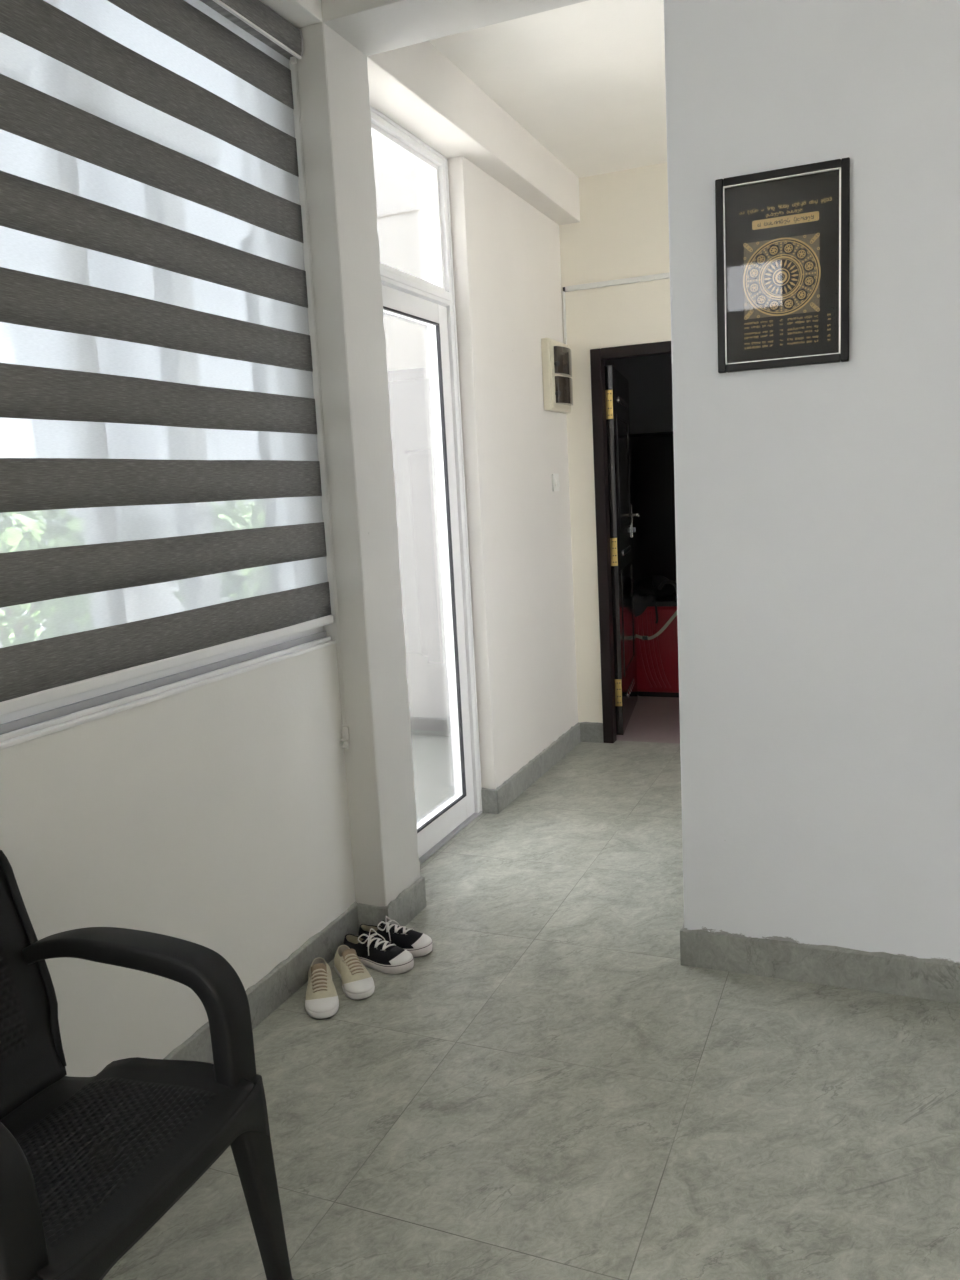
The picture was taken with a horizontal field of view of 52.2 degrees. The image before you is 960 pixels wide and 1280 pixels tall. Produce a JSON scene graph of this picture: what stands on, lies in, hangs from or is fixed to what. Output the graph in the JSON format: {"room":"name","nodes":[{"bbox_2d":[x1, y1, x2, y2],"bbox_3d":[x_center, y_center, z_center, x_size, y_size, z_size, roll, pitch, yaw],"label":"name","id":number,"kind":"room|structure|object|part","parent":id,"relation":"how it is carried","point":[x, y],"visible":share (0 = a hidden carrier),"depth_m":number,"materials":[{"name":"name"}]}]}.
{"room":"home entrance hallway","nodes":[
{"label":"home entrance hallway","id":0,"kind":"room"},
{"bbox_2d":[0,156,577,1076],"bbox_3d":[-0.919,-0.330,2.108,0.182,2.898,7.030,1,10,23],"label":"wall","id":1,"kind":"structure","parent":0,"point":[214,816],"depth_m":2.74,"materials":[{"name":"white paint"}]},
{"bbox_2d":[0,626,335,749],"bbox_3d":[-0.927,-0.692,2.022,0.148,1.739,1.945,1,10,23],"label":"window sill","id":2,"kind":"structure","parent":1,"relation":"in","point":[28,724],"depth_m":2.28,"materials":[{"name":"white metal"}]},
{"bbox_2d":[164,901,358,1063],"bbox_3d":[-1.231,1.245,1.163,0.012,0.113,4.365,1,10,23],"label":"baseboard","id":3,"kind":"structure","parent":1,"relation":"attached to","point":[264,997],"depth_m":2.75,"materials":[{"name":"stone"}]},
{"bbox_2d":[370,106,481,863],"bbox_3d":[-0.278,-0.498,3.654,0.120,2.690,0.955,1,10,23],"label":"door","id":4,"kind":"structure","parent":1,"relation":"in","point":[412,185],"depth_m":3.84,"materials":[{"name":"white metal"}]},
{"bbox_3d":[-0.336,-1.553,3.491,0.006,0.497,0.895,1,10,23],"label":"pane","id":5,"kind":"part","parent":4,"relation":"part of","materials":[{"name":"clear glass"}]},
{"bbox_3d":[-0.266,-0.237,3.696,0.006,1.950,0.713,1,10,23],"label":"pane","id":6,"kind":"part","parent":4,"relation":"part of","materials":[{"name":"clear glass"}]},
{"bbox_3d":[-0.265,-0.223,3.697,0.047,2.108,0.863,1,10,23],"label":"sash","id":7,"kind":"part","parent":4,"relation":"part of","materials":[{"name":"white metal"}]},
{"bbox_2d":[481,788,498,813],"bbox_3d":[0.040,0.698,4.255,0.082,0.112,0.012,1,10,23],"label":"baseboard","id":8,"kind":"object","parent":1,"relation":"attached to","point":[489,796],"visible":1,"depth_m":4.25,"materials":[{"name":"tile"}]},
{"bbox_2d":[496,722,579,813],"bbox_3d":[0.308,0.599,4.799,0.012,0.113,1.234,1,10,23],"label":"baseboard","id":9,"kind":"structure","parent":1,"relation":"attached to","point":[535,768],"depth_m":4.70,"materials":[{"name":"stone"}]},
{"bbox_2d":[552,474,559,490],"bbox_3d":[0.384,-0.794,4.933,0.017,0.088,0.088,1,10,23],"label":"light switch","id":10,"kind":"object","parent":1,"relation":"attached to","point":[555,477],"visible":1,"depth_m":4.91,"materials":[{"name":"white plastic"}]},
{"bbox_2d":[541,338,572,412],"bbox_3d":[0.401,-1.312,4.873,0.084,0.340,0.320,1,10,23],"label":"box","id":11,"kind":"object","parent":1,"relation":"attached to","point":[556,356],"visible":1,"depth_m":4.78,"materials":[{"name":"beige plastic"}]},
{"bbox_2d":[289,22,420,905],"bbox_3d":[-0.450,-0.412,3.077,0.293,2.715,0.250,1,10,23],"label":"wall column","id":12,"kind":"structure","parent":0,"point":[333,83],"depth_m":2.95,"materials":[{"name":"white paint"}]},
{"bbox_2d":[357,903,390,926],"bbox_3d":[-0.337,0.895,3.117,0.111,0.111,0.012,1,10,23],"label":"baseboard","id":13,"kind":"structure","parent":12,"relation":"attached to","point":[368,914],"depth_m":3.11,"materials":[{"name":"stone"}]},
{"bbox_2d":[387,876,425,925],"bbox_3d":[-0.240,0.873,3.219,0.012,0.112,0.254,1,10,23],"label":"baseboard","id":14,"kind":"structure","parent":12,"relation":"attached to","point":[411,901],"depth_m":3.22,"materials":[{"name":"stone"}]},
{"bbox_2d":[321,0,587,55],"bbox_3d":[1.555,-1.810,1.980,4.810,0.218,0.250,1,10,23],"label":"beam","id":15,"kind":"structure","parent":0,"point":[373,27],"depth_m":2.70,"materials":[{"name":"white paint"}]},
{"bbox_2d":[102,696,959,1279],"bbox_3d":[1.064,0.964,2.939,6.500,0.120,9.650,1,10,23],"label":"floor","id":16,"kind":"structure","parent":0,"point":[547,1091],"depth_m":2.24,"materials":[{"name":"grey tile"}]},
{"bbox_2d":[0,850,293,1279],"bbox_3d":[-0.710,0.804,1.544,0.574,0.823,0.573,1,10,23],"label":"armchair","id":17,"kind":"object","parent":16,"relation":"on","point":[89,1166],"visible":1,"depth_m":1.61,"materials":[{"name":"black plastic"}]},
{"bbox_3d":[-0.929,0.603,1.601,0.094,0.308,0.365,1,10,23],"label":"panel","id":18,"kind":"part","parent":17,"relation":"part of","materials":[{"name":"black plastic"}]},
{"bbox_3d":[-0.793,0.722,1.305,0.478,0.257,0.071,0,9,20],"label":"armrest","id":19,"kind":"part","parent":17,"relation":"part of","materials":[{"name":"black plastic"}]},
{"bbox_3d":[-0.916,0.613,1.597,0.150,0.441,0.481,1,10,23],"label":"backrest","id":20,"kind":"part","parent":17,"relation":"part of","materials":[{"name":"black plastic"}]},
{"bbox_3d":[-0.626,0.791,1.506,0.294,0.044,0.355,1,10,23],"label":"woven panel","id":21,"kind":"part","parent":17,"relation":"part of","materials":[{"name":"black plastic"}]},
{"bbox_3d":[-0.648,0.797,1.516,0.432,0.086,0.446,1,10,23],"label":"seat","id":22,"kind":"part","parent":17,"relation":"part of","materials":[{"name":"black plastic"}]},
{"bbox_3d":[-0.612,0.646,1.733,0.478,0.257,0.071,1,10,25],"label":"armrest","id":23,"kind":"part","parent":17,"relation":"part of","materials":[{"name":"black plastic"}]},
{"bbox_3d":[-0.386,0.959,1.689,0.054,0.431,0.098,1,10,23],"label":"leg","id":24,"kind":"part","parent":17,"relation":"part of","materials":[{"name":"black plastic"}]},
{"bbox_2d":[305,957,338,1018],"bbox_3d":[-0.449,0.969,2.760,0.094,0.085,0.254,-5,9,-10],"label":"shoe","id":25,"kind":"object","parent":16,"relation":"on","point":[321,1001],"visible":1,"depth_m":2.70,"materials":[{"name":"beige fabric"}]},
{"bbox_2d":[334,945,374,999],"bbox_3d":[-0.371,0.953,2.841,0.090,0.085,0.242,-7,10,-23],"label":"shoe","id":26,"kind":"object","parent":16,"relation":"on","point":[357,983],"visible":1,"depth_m":2.79,"materials":[{"name":"beige fabric"}]},
{"bbox_2d":[343,928,413,973],"bbox_3d":[-0.310,0.927,2.945,0.247,0.096,0.093,2,10,31],"label":"shoe","id":27,"kind":"object","parent":16,"relation":"on","point":[377,954],"visible":0.94,"depth_m":2.91,"materials":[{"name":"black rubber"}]},
{"bbox_2d":[358,916,432,956],"bbox_3d":[-0.265,0.912,3.031,0.246,0.096,0.092,0,9,17],"label":"shoe","id":28,"kind":"object","parent":16,"relation":"on","point":[418,944],"visible":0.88,"depth_m":3.00,"materials":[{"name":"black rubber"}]},
{"bbox_2d":[630,431,676,593],"bbox_3d":[1.559,-0.671,7.289,3.240,1.725,0.515,1,10,23],"label":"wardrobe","id":29,"kind":"object","parent":16,"relation":"on","point":[652,454],"visible":0.02,"depth_m":7.10,"materials":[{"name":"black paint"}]},
{"bbox_2d":[635,594,678,697],"bbox_3d":[1.360,0.037,6.365,0.715,0.630,0.436,1,10,23],"label":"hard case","id":30,"kind":"object","parent":16,"relation":"on","point":[656,644],"visible":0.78,"depth_m":6.27,"materials":[{"name":"red plastic"}]},
{"bbox_2d":[634,575,676,623],"bbox_3d":[1.159,-0.270,6.357,0.328,0.300,0.327,1,10,23],"label":"bag","id":31,"kind":"object","parent":30,"relation":"on","point":[647,589],"visible":0.9,"depth_m":6.27,"materials":[{"name":"black fabric"}]},
{"bbox_3d":[1.200,-0.320,6.230,0.154,0.128,0.047,3,10,32],"label":"carry handle","id":32,"kind":"part","parent":31,"relation":"part of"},
{"bbox_3d":[1.353,-0.260,6.341,0.707,0.036,0.382,1,10,23],"label":"lid","id":33,"kind":"part","parent":30,"relation":"part of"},
{"bbox_2d":[429,0,666,177],"bbox_3d":[1.153,-1.807,0.962,4.860,0.150,7.020,1,10,23],"label":"ceiling","id":34,"kind":"structure","parent":0,"point":[586,79],"depth_m":3.65,"materials":[{"name":"paint"}]},
{"bbox_2d":[259,0,321,27],"bbox_3d":[-1.344,-1.457,0.703,0.121,0.218,4.415,1,10,23],"label":"beam","id":35,"kind":"structure","parent":34,"relation":"attached to","point":[300,13],"depth_m":2.65,"materials":[{"name":"white paint"}]},
{"bbox_2d":[0,0,349,748],"bbox_3d":[-0.832,-0.532,2.045,0.070,2.068,1.870,1,10,23],"label":"zebra blind","id":36,"kind":"object","parent":35,"relation":"hanging from","point":[161,491],"visible":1,"depth_m":2.24,"materials":[{"name":"grey fabric"}]},
{"bbox_3d":[-0.810,0.085,2.148,0.013,0.027,1.853,1,10,23],"label":"rail","id":37,"kind":"part","parent":36,"relation":"part of","materials":[{"name":"grey fabric"}]},
{"bbox_3d":[-0.858,-1.475,1.891,0.008,0.006,1.853,1,10,23],"label":"headbox rail","id":38,"kind":"part","parent":36,"relation":"part of","materials":[{"name":"white metal"}]},
{"bbox_3d":[-0.466,-0.683,2.884,0.004,1.910,0.011,1,10,23],"label":"pull cord","id":39,"kind":"part","parent":36,"relation":"part of","materials":[{"name":"plastic"}]},
{"bbox_2d":[367,41,579,224],"bbox_3d":[-0.016,-2.033,3.956,0.211,0.218,2.205,1,10,23],"label":"beam","id":40,"kind":"structure","parent":34,"relation":"attached to","point":[416,87],"depth_m":3.66,"materials":[{"name":"white paint"}]},
{"bbox_2d":[559,162,670,722],"bbox_3d":[2.060,-0.867,4.542,3.448,2.898,0.120,1,10,23],"label":"wall","id":41,"kind":"structure","parent":0,"point":[622,231],"depth_m":4.93,"materials":[{"name":"beige paint"}]},
{"bbox_2d":[580,722,603,742],"bbox_3d":[0.608,0.502,5.327,0.129,0.110,0.012,1,10,23],"label":"baseboard","id":42,"kind":"structure","parent":41,"relation":"attached to","point":[589,731],"depth_m":5.32,"materials":[{"name":"stone"}]},
{"bbox_2d":[562,272,669,344],"bbox_3d":[0.900,-1.645,4.820,1.025,0.303,0.016,1,10,23],"label":"conduit","id":43,"kind":"object","parent":41,"relation":"attached to","point":[662,275],"visible":0.59,"depth_m":4.90,"materials":[{"name":"white plastic"}]},
{"bbox_2d":[590,341,671,742],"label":"door","id":44,"kind":"structure","parent":41,"relation":"in","point":[615,530],"depth_m":5.25,"materials":[{"name":"brown paint"}]},
{"bbox_3d":[0.848,-0.552,5.672,0.006,1.440,0.605,-1,9,14],"label":"panel moulding","id":45,"kind":"part","parent":44,"relation":"part of","materials":[{"name":"brown wood"}]},
{"bbox_3d":[0.935,-0.732,6.017,0.009,0.200,0.045,-1,9,14],"label":"lock plate","id":46,"kind":"part","parent":44,"relation":"part of","materials":[{"name":"metal"}]},
{"bbox_2d":[604,354,672,433],"bbox_3d":[1.936,-1.302,7.394,4.600,2.898,0.150,1,10,23],"label":"wall","id":47,"kind":"structure","parent":0,"point":[649,378],"depth_m":7.48,"materials":[{"name":"grey paint"}]},
{"bbox_2d":[664,0,959,963],"bbox_3d":[2.375,-0.556,2.400,3.597,2.908,1.031,1,10,23],"label":"wall","id":48,"kind":"structure","parent":0,"point":[817,507],"depth_m":2.51,"materials":[{"name":"white paint"}]},
{"bbox_2d":[680,924,683,963],"bbox_3d":[0.785,0.804,3.308,0.010,0.113,1.043,1,10,23],"label":"baseboard","id":49,"kind":"structure","parent":48,"relation":"attached to","point":[682,928],"depth_m":2.83,"materials":[{"name":"stone"}]},
{"bbox_2d":[715,157,849,372],"bbox_3d":[0.752,-0.923,2.442,0.317,0.472,0.021,1,10,23],"label":"picture frame","id":50,"kind":"object","parent":48,"relation":"attached to","point":[783,235],"visible":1,"depth_m":2.44,"materials":[{"name":"black wood"}]},
{"bbox_2d":[680,929,959,1003],"bbox_3d":[2.221,0.906,2.151,3.557,0.113,0.012,1,10,23],"label":"baseboard","id":51,"kind":"structure","parent":48,"relation":"attached to","point":[880,972],"depth_m":2.68,"materials":[{"name":"stone"}]}
]}

